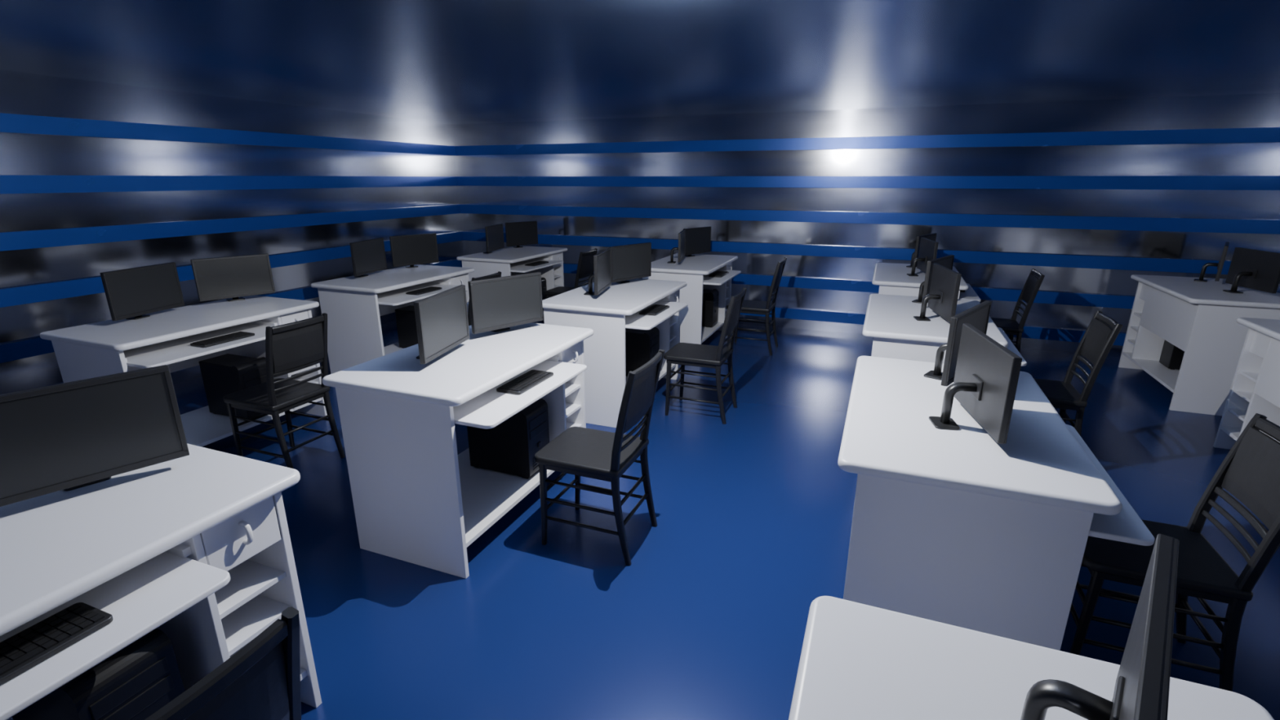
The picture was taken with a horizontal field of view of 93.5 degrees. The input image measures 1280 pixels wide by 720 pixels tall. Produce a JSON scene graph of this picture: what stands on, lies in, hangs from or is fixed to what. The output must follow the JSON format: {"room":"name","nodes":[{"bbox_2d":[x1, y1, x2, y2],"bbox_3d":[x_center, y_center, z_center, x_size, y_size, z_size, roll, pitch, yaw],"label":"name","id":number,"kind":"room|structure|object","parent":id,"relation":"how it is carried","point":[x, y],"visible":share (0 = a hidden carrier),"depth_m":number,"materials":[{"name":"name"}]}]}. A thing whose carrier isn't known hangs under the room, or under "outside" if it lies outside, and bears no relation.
{"room":"computer lab","nodes":[
{"label":"computer lab","id":0,"kind":"room"},
{"bbox_2d":[0,69,463,394],"bbox_3d":[-3.564,-0.793,4.149,0.120,2.070,7.150,7,18,21],"label":"wall","id":1,"kind":"structure","parent":0,"point":[20,93],"depth_m":4.40,"materials":[{"name":"silver metal"}]},
{"bbox_2d":[0,112,455,155],"bbox_3d":[-3.492,-1.497,3.905,0.035,0.104,7.080,7,18,21],"label":"trim","id":2,"kind":"structure","parent":1,"relation":"attached to","point":[9,122],"depth_m":4.38,"materials":[{"name":"blue paint"}]},
{"bbox_2d":[0,175,457,194],"bbox_3d":[-3.492,-1.172,4.004,0.035,0.104,7.080,7,18,21],"label":"trim","id":3,"kind":"structure","parent":1,"relation":"attached to","point":[8,184],"depth_m":4.39,"materials":[{"name":"blue paint"}]},
{"bbox_2d":[0,204,460,251],"bbox_3d":[-3.492,-0.866,4.096,0.035,0.104,7.080,7,18,21],"label":"trim","id":4,"kind":"structure","parent":1,"relation":"attached to","point":[29,239],"depth_m":4.46,"materials":[{"name":"blue paint"}]},
{"bbox_2d":[0,258,462,363],"bbox_3d":[-3.492,-0.253,4.282,0.035,0.104,7.080,7,18,21],"label":"trim","id":5,"kind":"structure","parent":1,"relation":"attached to","point":[24,348],"depth_m":3.73,"materials":[{"name":"blue paint"}]},
{"bbox_2d":[0,231,462,307],"bbox_3d":[-3.492,-0.559,4.189,0.035,0.104,7.080,7,18,21],"label":"trim","id":6,"kind":"structure","parent":1,"relation":"attached to","point":[22,295],"depth_m":3.94,"materials":[{"name":"blue paint"}]},
{"bbox_2d":[541,277,546,309],"bbox_3d":[-1.181,-0.703,6.383,0.345,0.334,0.186,7,18,21],"label":"computer tower","id":7,"kind":"object","parent":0,"point":[543,280],"depth_m":6.34,"materials":[{"name":"black plastic"}]},
{"bbox_2d":[0,0,1279,124],"bbox_3d":[0.279,-1.395,2.359,8.400,0.120,7.390,7,18,21],"label":"ceiling","id":8,"kind":"structure","parent":0,"point":[452,62],"depth_m":2.98,"materials":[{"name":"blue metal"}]},
{"bbox_2d":[7,314,1279,719],"bbox_3d":[0.279,0.701,2.993,8.400,0.120,7.390,7,18,21],"label":"floor","id":9,"kind":"structure","parent":0,"point":[707,619],"depth_m":2.36,"materials":[{"name":"blue"}]},
{"bbox_2d":[0,443,321,719],"bbox_3d":[-1.329,0.762,1.286,0.736,0.750,1.100,7,18,21],"label":"desk","id":10,"kind":"object","parent":9,"relation":"on","point":[196,548],"visible":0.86,"depth_m":1.36,"materials":[{"name":"white wood"}]},
{"bbox_2d":[0,602,113,685],"bbox_3d":[-1.130,0.533,1.073,0.115,0.016,0.280,7,18,21],"label":"keyboard","id":11,"kind":"object","parent":10,"relation":"on","point":[20,652],"visible":1,"depth_m":1.11,"materials":[{"name":"black plastic"}]},
{"bbox_2d":[0,364,189,506],"bbox_3d":[-1.363,0.177,1.449,0.134,0.276,0.400,15,22,40],"label":"computer monitor","id":12,"kind":"object","parent":10,"relation":"on","point":[68,436],"depth_m":1.42,"materials":[{"name":"black plastic"}]},
{"bbox_2d":[12,628,184,719],"bbox_3d":[-1.279,0.798,1.418,0.345,0.334,0.186,7,18,21],"label":"computer tower","id":13,"kind":"object","parent":10,"relation":"on","point":[142,677],"depth_m":1.33,"materials":[{"name":"black plastic"}]},
{"bbox_2d":[40,295,327,446],"bbox_3d":[-2.415,0.118,3.419,0.736,0.750,1.100,7,18,21],"label":"desk","id":14,"kind":"object","parent":9,"relation":"on","point":[165,337],"visible":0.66,"depth_m":3.20,"materials":[{"name":"white wood"}]},
{"bbox_2d":[99,262,184,320],"bbox_3d":[-2.695,-0.361,3.228,0.134,0.276,0.400,3,17,9],"label":"computer monitor","id":15,"kind":"object","parent":14,"relation":"on","point":[133,293],"depth_m":3.19,"materials":[{"name":"black plastic"}]},
{"bbox_2d":[190,331,254,347],"bbox_3d":[-2.216,-0.112,3.206,0.115,0.016,0.280,7,18,21],"label":"keyboard","id":16,"kind":"object","parent":14,"relation":"on","point":[240,335],"visible":1,"depth_m":3.17,"materials":[{"name":"black plastic"}]},
{"bbox_2d":[190,253,275,301],"bbox_3d":[-2.494,-0.500,3.689,0.134,0.276,0.400,16,23,42],"label":"computer monitor","id":17,"kind":"object","parent":14,"relation":"on","point":[234,277],"depth_m":3.63,"materials":[{"name":"black plastic"}]},
{"bbox_2d":[198,353,266,420],"bbox_3d":[-2.365,0.153,3.551,0.345,0.334,0.186,7,18,21],"label":"computer tower","id":18,"kind":"object","parent":14,"relation":"on","point":[222,375],"depth_m":3.47,"materials":[{"name":"black plastic"}]},
{"bbox_2d":[144,606,301,719],"bbox_3d":[-0.814,0.812,1.019,0.454,0.815,0.344,7,18,21],"label":"wooden chair","id":19,"kind":"object","parent":9,"relation":"on","point":[261,681],"visible":1,"depth_m":0.93,"materials":[{"name":"black wood"}]},
{"bbox_2d":[222,312,345,468],"bbox_3d":[-1.868,0.170,3.140,0.454,0.815,0.344,7,18,21],"label":"wooden chair","id":20,"kind":"object","parent":9,"relation":"on","point":[291,347],"visible":0.97,"depth_m":3.05,"materials":[{"name":"black wood"}]},
{"bbox_2d":[311,264,474,373],"bbox_3d":[-1.839,-0.299,4.796,0.736,0.750,1.100,7,18,21],"label":"desk","id":21,"kind":"object","parent":9,"relation":"on","point":[353,306],"visible":0.69,"depth_m":4.37,"materials":[{"name":"white wood"}]},
{"bbox_2d":[349,237,386,277],"bbox_3d":[-2.119,-0.777,4.605,0.134,0.276,0.400,3,17,9],"label":"computer monitor","id":22,"kind":"object","parent":21,"relation":"on","point":[368,256],"depth_m":4.57,"materials":[{"name":"black plastic"}]},
{"bbox_2d":[395,305,417,348],"bbox_3d":[-1.789,-0.263,4.928,0.345,0.334,0.186,7,18,21],"label":"computer tower","id":23,"kind":"object","parent":21,"relation":"on","point":[405,316],"depth_m":4.87,"materials":[{"name":"black plastic"}]},
{"bbox_2d":[389,233,439,267],"bbox_3d":[-1.917,-0.916,5.066,0.134,0.276,0.400,16,23,42],"label":"computer monitor","id":24,"kind":"object","parent":21,"relation":"on","point":[415,249],"depth_m":5.01,"materials":[{"name":"black plastic"}]},
{"bbox_2d":[405,286,442,295],"bbox_3d":[-1.640,-0.528,4.583,0.115,0.016,0.280,7,18,21],"label":"keyboard","id":25,"kind":"object","parent":21,"relation":"on","point":[429,289],"visible":1,"depth_m":4.55,"materials":[{"name":"black plastic"}]},
{"bbox_2d":[322,322,593,578],"bbox_3d":[-0.679,0.319,2.754,0.736,0.750,1.100,7,18,21],"label":"desk","id":26,"kind":"object","parent":9,"relation":"on","point":[417,500],"visible":0.79,"depth_m":2.35,"materials":[{"name":"white wood"}]},
{"bbox_2d":[413,284,469,364],"bbox_3d":[-0.870,-0.146,2.518,0.134,0.276,0.400,3,17,9],"label":"computer monitor","id":27,"kind":"object","parent":26,"relation":"on","point":[442,322],"depth_m":2.46,"materials":[{"name":"black plastic"}]},
{"bbox_2d":[467,271,542,333],"bbox_3d":[-0.679,-0.277,2.952,0.134,0.276,0.400,16,23,42],"label":"computer monitor","id":28,"kind":"object","parent":26,"relation":"on","point":[497,304],"depth_m":2.89,"materials":[{"name":"black plastic"}]},
{"bbox_2d":[466,398,549,479],"bbox_3d":[-0.629,0.355,2.885,0.345,0.334,0.186,7,18,21],"label":"computer tower","id":29,"kind":"object","parent":26,"relation":"on","point":[511,446],"depth_m":2.81,"materials":[{"name":"black plastic"}]},
{"bbox_2d":[496,369,553,395],"bbox_3d":[-0.480,0.089,2.540,0.115,0.016,0.280,7,18,21],"label":"keyboard","id":30,"kind":"object","parent":26,"relation":"on","point":[522,384],"visible":1,"depth_m":2.51,"materials":[{"name":"black plastic"}]},
{"bbox_2d":[467,271,501,325],"bbox_3d":[-1.292,-0.246,4.517,0.454,0.815,0.344,7,18,21],"label":"wooden chair","id":31,"kind":"object","parent":9,"relation":"on","point":[498,274],"visible":0.03,"depth_m":4.29,"materials":[{"name":"black wood"}]},
{"bbox_2d":[456,245,567,314],"bbox_3d":[-1.231,-0.739,6.251,0.736,0.750,1.100,7,18,21],"label":"desk","id":32,"kind":"object","parent":9,"relation":"on","point":[510,261],"visible":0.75,"depth_m":5.99,"materials":[{"name":"white wood"}]},
{"bbox_2d":[483,223,504,253],"bbox_3d":[-1.510,-1.217,6.060,0.134,0.276,0.400,3,17,9],"label":"computer monitor","id":33,"kind":"object","parent":32,"relation":"on","point":[494,233],"depth_m":6.02,"materials":[{"name":"black plastic"}]},
{"bbox_2d":[505,221,537,248],"bbox_3d":[-1.309,-1.356,6.521,0.134,0.276,0.400,16,23,42],"label":"computer monitor","id":34,"kind":"object","parent":32,"relation":"on","point":[517,233],"depth_m":6.47,"materials":[{"name":"black plastic"}]},
{"bbox_2d":[524,261,548,266],"bbox_3d":[-1.032,-0.968,6.038,0.115,0.016,0.280,7,18,21],"label":"keyboard","id":35,"kind":"object","parent":32,"relation":"on","point":[537,263],"visible":1,"depth_m":5.99,"materials":[{"name":"black plastic"}]},
{"bbox_2d":[543,248,597,298],"bbox_3d":[-0.684,-0.686,5.972,0.454,0.815,0.344,7,18,21],"label":"wooden chair","id":36,"kind":"object","parent":9,"relation":"on","point":[585,263],"visible":0.53,"depth_m":5.83,"materials":[{"name":"black wood"}]},
{"bbox_2d":[533,349,664,565],"bbox_3d":[-0.165,0.368,2.487,0.454,0.815,0.344,7,18,21],"label":"wooden chair","id":37,"kind":"object","parent":9,"relation":"on","point":[604,455],"visible":1,"depth_m":2.42,"materials":[{"name":"black wood"}]},
{"bbox_2d":[542,278,688,427],"bbox_3d":[-0.103,-0.098,4.131,0.736,0.750,1.100,7,18,21],"label":"desk","id":38,"kind":"object","parent":9,"relation":"on","point":[608,313],"visible":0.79,"depth_m":3.68,"materials":[{"name":"white wood"}]},
{"bbox_2d":[583,248,611,295],"bbox_3d":[-0.294,-0.562,3.895,0.134,0.276,0.400,3,17,9],"label":"computer monitor","id":39,"kind":"object","parent":38,"relation":"on","point":[602,274],"depth_m":3.87,"materials":[{"name":"black plastic"}]},
{"bbox_2d":[609,242,651,283],"bbox_3d":[-0.103,-0.694,4.330,0.134,0.276,0.400,16,23,42],"label":"computer monitor","id":40,"kind":"object","parent":38,"relation":"on","point":[632,261],"depth_m":4.28,"materials":[{"name":"black plastic"}]},
{"bbox_2d":[625,327,659,376],"bbox_3d":[-0.053,-0.062,4.263,0.345,0.334,0.186,7,18,21],"label":"computer tower","id":41,"kind":"object","parent":38,"relation":"in","point":[642,346],"depth_m":4.15,"materials":[{"name":"black plastic"}]},
{"bbox_2d":[639,304,669,315],"bbox_3d":[0.096,-0.327,3.918,0.115,0.016,0.280,7,18,21],"label":"keyboard","id":42,"kind":"object","parent":38,"relation":"on","point":[655,309],"visible":1,"depth_m":3.88,"materials":[{"name":"black plastic"}]},
{"bbox_2d":[642,253,741,344],"bbox_3d":[0.505,-0.537,5.586,0.736,0.750,1.100,7,18,21],"label":"desk","id":43,"kind":"object","parent":9,"relation":"on","point":[695,270],"visible":0.62,"depth_m":5.13,"materials":[{"name":"white wood"}]},
{"bbox_2d":[666,229,685,263],"bbox_3d":[0.315,-1.002,5.350,0.134,0.276,0.400,3,17,9],"label":"computer monitor","id":44,"kind":"object","parent":43,"relation":"on","point":[682,235],"depth_m":5.33,"materials":[{"name":"black plastic"}]},
{"bbox_2d":[683,226,711,257],"bbox_3d":[0.505,-1.134,5.785,0.134,0.276,0.400,16,23,42],"label":"computer monitor","id":45,"kind":"object","parent":43,"relation":"on","point":[698,240],"depth_m":5.74,"materials":[{"name":"black plastic"}]},
{"bbox_2d":[702,288,718,327],"bbox_3d":[0.555,-0.502,5.718,0.345,0.334,0.186,7,18,21],"label":"computer tower","id":46,"kind":"object","parent":43,"relation":"in","point":[710,297],"depth_m":5.61,"materials":[{"name":"black plastic"}]},
{"bbox_2d":[708,271,728,277],"bbox_3d":[0.704,-0.767,5.372,0.115,0.016,0.280,7,18,21],"label":"keyboard","id":47,"kind":"object","parent":43,"relation":"on","point":[717,273],"visible":1,"depth_m":5.33,"materials":[{"name":"black plastic"}]},
{"bbox_2d":[663,287,746,424],"bbox_3d":[0.411,-0.049,3.864,0.454,0.815,0.344,7,18,21],"label":"wooden chair","id":48,"kind":"object","parent":9,"relation":"on","point":[682,354],"visible":0.99,"depth_m":3.80,"materials":[{"name":"black wood"}]},
{"bbox_2d":[726,257,786,355],"bbox_3d":[1.020,-0.488,5.319,0.454,0.815,0.344,7,18,21],"label":"wooden chair","id":49,"kind":"object","parent":9,"relation":"on","point":[755,307],"visible":0.75,"depth_m":5.22,"materials":[{"name":"black wood"}]},
{"bbox_2d":[871,262,981,302],"bbox_3d":[2.260,-0.334,4.913,0.736,0.750,1.100,7,18,21],"label":"desk","id":50,"kind":"object","parent":9,"relation":"on","point":[892,278],"visible":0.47,"depth_m":4.47,"materials":[{"name":"white wood"}]},
{"bbox_2d":[906,233,936,267],"bbox_3d":[2.343,-0.921,5.080,0.134,0.276,0.400,16,23,42],"label":"computer monitor","id":51,"kind":"object","parent":50,"relation":"on","point":[932,237],"depth_m":4.94,"materials":[{"name":"black plastic"}]},
{"bbox_2d":[906,237,938,276],"bbox_3d":[2.153,-0.789,4.646,0.134,0.276,0.400,3,17,9],"label":"computer monitor","id":52,"kind":"object","parent":50,"relation":"on","point":[928,248],"depth_m":4.64,"materials":[{"name":"black plastic"}]},
{"bbox_2d":[862,293,1026,366],"bbox_3d":[1.651,0.106,3.459,0.736,0.750,1.100,7,18,21],"label":"desk","id":53,"kind":"object","parent":9,"relation":"on","point":[889,319],"visible":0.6,"depth_m":3.04,"materials":[{"name":"white wood"}]},
{"bbox_2d":[911,254,954,303],"bbox_3d":[1.735,-0.481,3.625,0.134,0.276,0.400,16,23,42],"label":"computer monitor","id":54,"kind":"object","parent":53,"relation":"on","point":[947,261],"depth_m":3.50,"materials":[{"name":"black plastic"}]},
{"bbox_2d":[913,262,961,322],"bbox_3d":[1.545,-0.349,3.191,0.134,0.276,0.400,3,17,9],"label":"computer monitor","id":55,"kind":"object","parent":53,"relation":"on","point":[942,298],"depth_m":3.15,"materials":[{"name":"black plastic"}]},
{"bbox_2d":[837,355,1155,650],"bbox_3d":[1.075,0.522,2.081,0.736,0.750,1.100,7,18,21],"label":"desk","id":56,"kind":"object","parent":9,"relation":"on","point":[965,528],"visible":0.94,"depth_m":1.61,"materials":[{"name":"white wood"}]},
{"bbox_2d":[923,300,991,386],"bbox_3d":[1.159,-0.064,2.248,0.134,0.276,0.400,16,23,42],"label":"computer monitor","id":57,"kind":"object","parent":56,"relation":"on","point":[978,316],"depth_m":2.12,"materials":[{"name":"black plastic"}]},
{"bbox_2d":[928,323,1022,444],"bbox_3d":[0.969,0.067,1.814,0.134,0.276,0.400,3,17,9],"label":"computer monitor","id":58,"kind":"object","parent":56,"relation":"on","point":[987,373],"depth_m":1.76,"materials":[{"name":"black plastic"}]},
{"bbox_2d":[991,268,1044,353],"bbox_3d":[2.756,-0.287,4.654,0.454,0.815,0.344,7,18,21],"label":"wooden chair","id":59,"kind":"object","parent":9,"relation":"on","point":[1011,327],"visible":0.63,"depth_m":4.51,"materials":[{"name":"black wood"}]},
{"bbox_2d":[788,595,1274,719],"bbox_3d":[0.457,0.969,0.602,0.736,0.750,1.100,7,18,21],"label":"desk","id":60,"kind":"object","parent":9,"relation":"on","point":[858,661],"visible":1,"depth_m":0.92,"materials":[{"name":"white wood"}]},
{"bbox_2d":[1020,533,1178,719],"bbox_3d":[0.522,0.396,0.727,0.134,0.276,0.400,15,22,40],"label":"computer monitor","id":61,"kind":"object","parent":60,"relation":"on","point":[1142,684],"depth_m":0.69,"materials":[{"name":"black plastic"}]},
{"bbox_2d":[1033,310,1123,435],"bbox_3d":[2.147,0.152,3.199,0.454,0.815,0.344,7,18,21],"label":"wooden chair","id":62,"kind":"object","parent":9,"relation":"on","point":[1099,338],"visible":0.6,"depth_m":3.06,"materials":[{"name":"black wood"}]},
{"bbox_2d":[1070,413,1279,691],"bbox_3d":[1.571,0.569,1.822,0.454,0.815,0.344,7,18,21],"label":"wooden chair","id":63,"kind":"object","parent":9,"relation":"on","point":[1250,471],"visible":0.75,"depth_m":1.74,"materials":[{"name":"black wood"}]},
{"bbox_2d":[1118,274,1279,416],"bbox_3d":[4.005,-0.132,4.245,0.736,0.750,1.100,7,18,21],"label":"desk","id":64,"kind":"object","parent":9,"relation":"on","point":[1198,318],"visible":0.8,"depth_m":3.93,"materials":[{"name":"white wood"}]},
{"bbox_2d":[1159,340,1184,369],"bbox_3d":[4.055,-0.096,4.376,0.345,0.334,0.186,7,18,21],"label":"computer tower","id":65,"kind":"object","parent":64,"relation":"in","point":[1171,357],"depth_m":4.39,"materials":[{"name":"black plastic"}]},
{"bbox_2d":[1193,241,1229,281],"bbox_3d":[4.158,-0.710,4.385,0.134,0.276,0.400,16,23,42],"label":"computer monitor","id":66,"kind":"object","parent":64,"relation":"on","point":[1220,264],"depth_m":4.24,"materials":[{"name":"black plastic"}]},
{"bbox_2d":[1222,247,1279,293],"bbox_3d":[3.972,-0.582,3.959,0.134,0.276,0.400,3,17,9],"label":"computer monitor","id":67,"kind":"object","parent":64,"relation":"on","point":[1255,269],"depth_m":3.93,"materials":[{"name":"black plastic"}]},
{"bbox_2d":[1213,317,1279,449],"bbox_3d":[3.397,0.308,2.790,0.736,0.750,1.100,7,18,21],"label":"desk","id":68,"kind":"object","parent":9,"relation":"on","point":[1255,388],"visible":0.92,"depth_m":3.21,"materials":[{"name":"white wood"}]},
{"bbox_2d":[452,93,1279,357],"bbox_3d":[1.630,-1.324,5.906,8.400,2.070,0.120,7,18,21],"label":"wall","id":69,"kind":"structure","parent":0,"point":[1263,109],"depth_m":5.40,"materials":[{"name":"silver metal"}]},
{"bbox_2d":[460,231,1231,274],"bbox_3d":[1.601,-1.078,5.905,8.160,0.104,0.035,7,18,21],"label":"trim","id":70,"kind":"structure","parent":69,"relation":"attached to","point":[1140,264],"depth_m":5.56,"materials":[{"name":"blue paint"}]},
{"bbox_2d":[563,263,1134,309],"bbox_3d":[1.601,-0.772,5.998,8.160,0.104,0.035,7,18,21],"label":"trim","id":71,"kind":"structure","parent":69,"relation":"attached to","point":[984,293],"depth_m":5.42,"materials":[{"name":"blue paint"}]},
{"bbox_2d":[453,127,1279,155],"bbox_3d":[1.601,-2.016,5.622,8.160,0.104,0.035,7,18,21],"label":"trim","id":72,"kind":"structure","parent":69,"relation":"attached to","point":[1256,135],"depth_m":5.29,"materials":[{"name":"blue paint"}]},
{"bbox_2d":[457,175,1279,190],"bbox_3d":[1.601,-1.691,5.720,8.160,0.104,0.035,7,18,21],"label":"trim","id":73,"kind":"structure","parent":69,"relation":"attached to","point":[1108,182],"depth_m":5.36,"materials":[{"name":"blue paint"}]},
{"bbox_2d":[459,204,1279,234],"bbox_3d":[1.601,-1.384,5.813,8.160,0.104,0.035,7,18,21],"label":"trim","id":74,"kind":"structure","parent":69,"relation":"attached to","point":[1107,223],"depth_m":5.45,"materials":[{"name":"blue paint"}]},
{"bbox_2d":[740,306,1126,346],"bbox_3d":[1.601,-0.466,6.090,8.160,0.104,0.035,7,18,21],"label":"trim","id":75,"kind":"structure","parent":69,"relation":"attached to","point":[1029,331],"depth_m":5.87,"materials":[{"name":"blue paint"}]}
]}

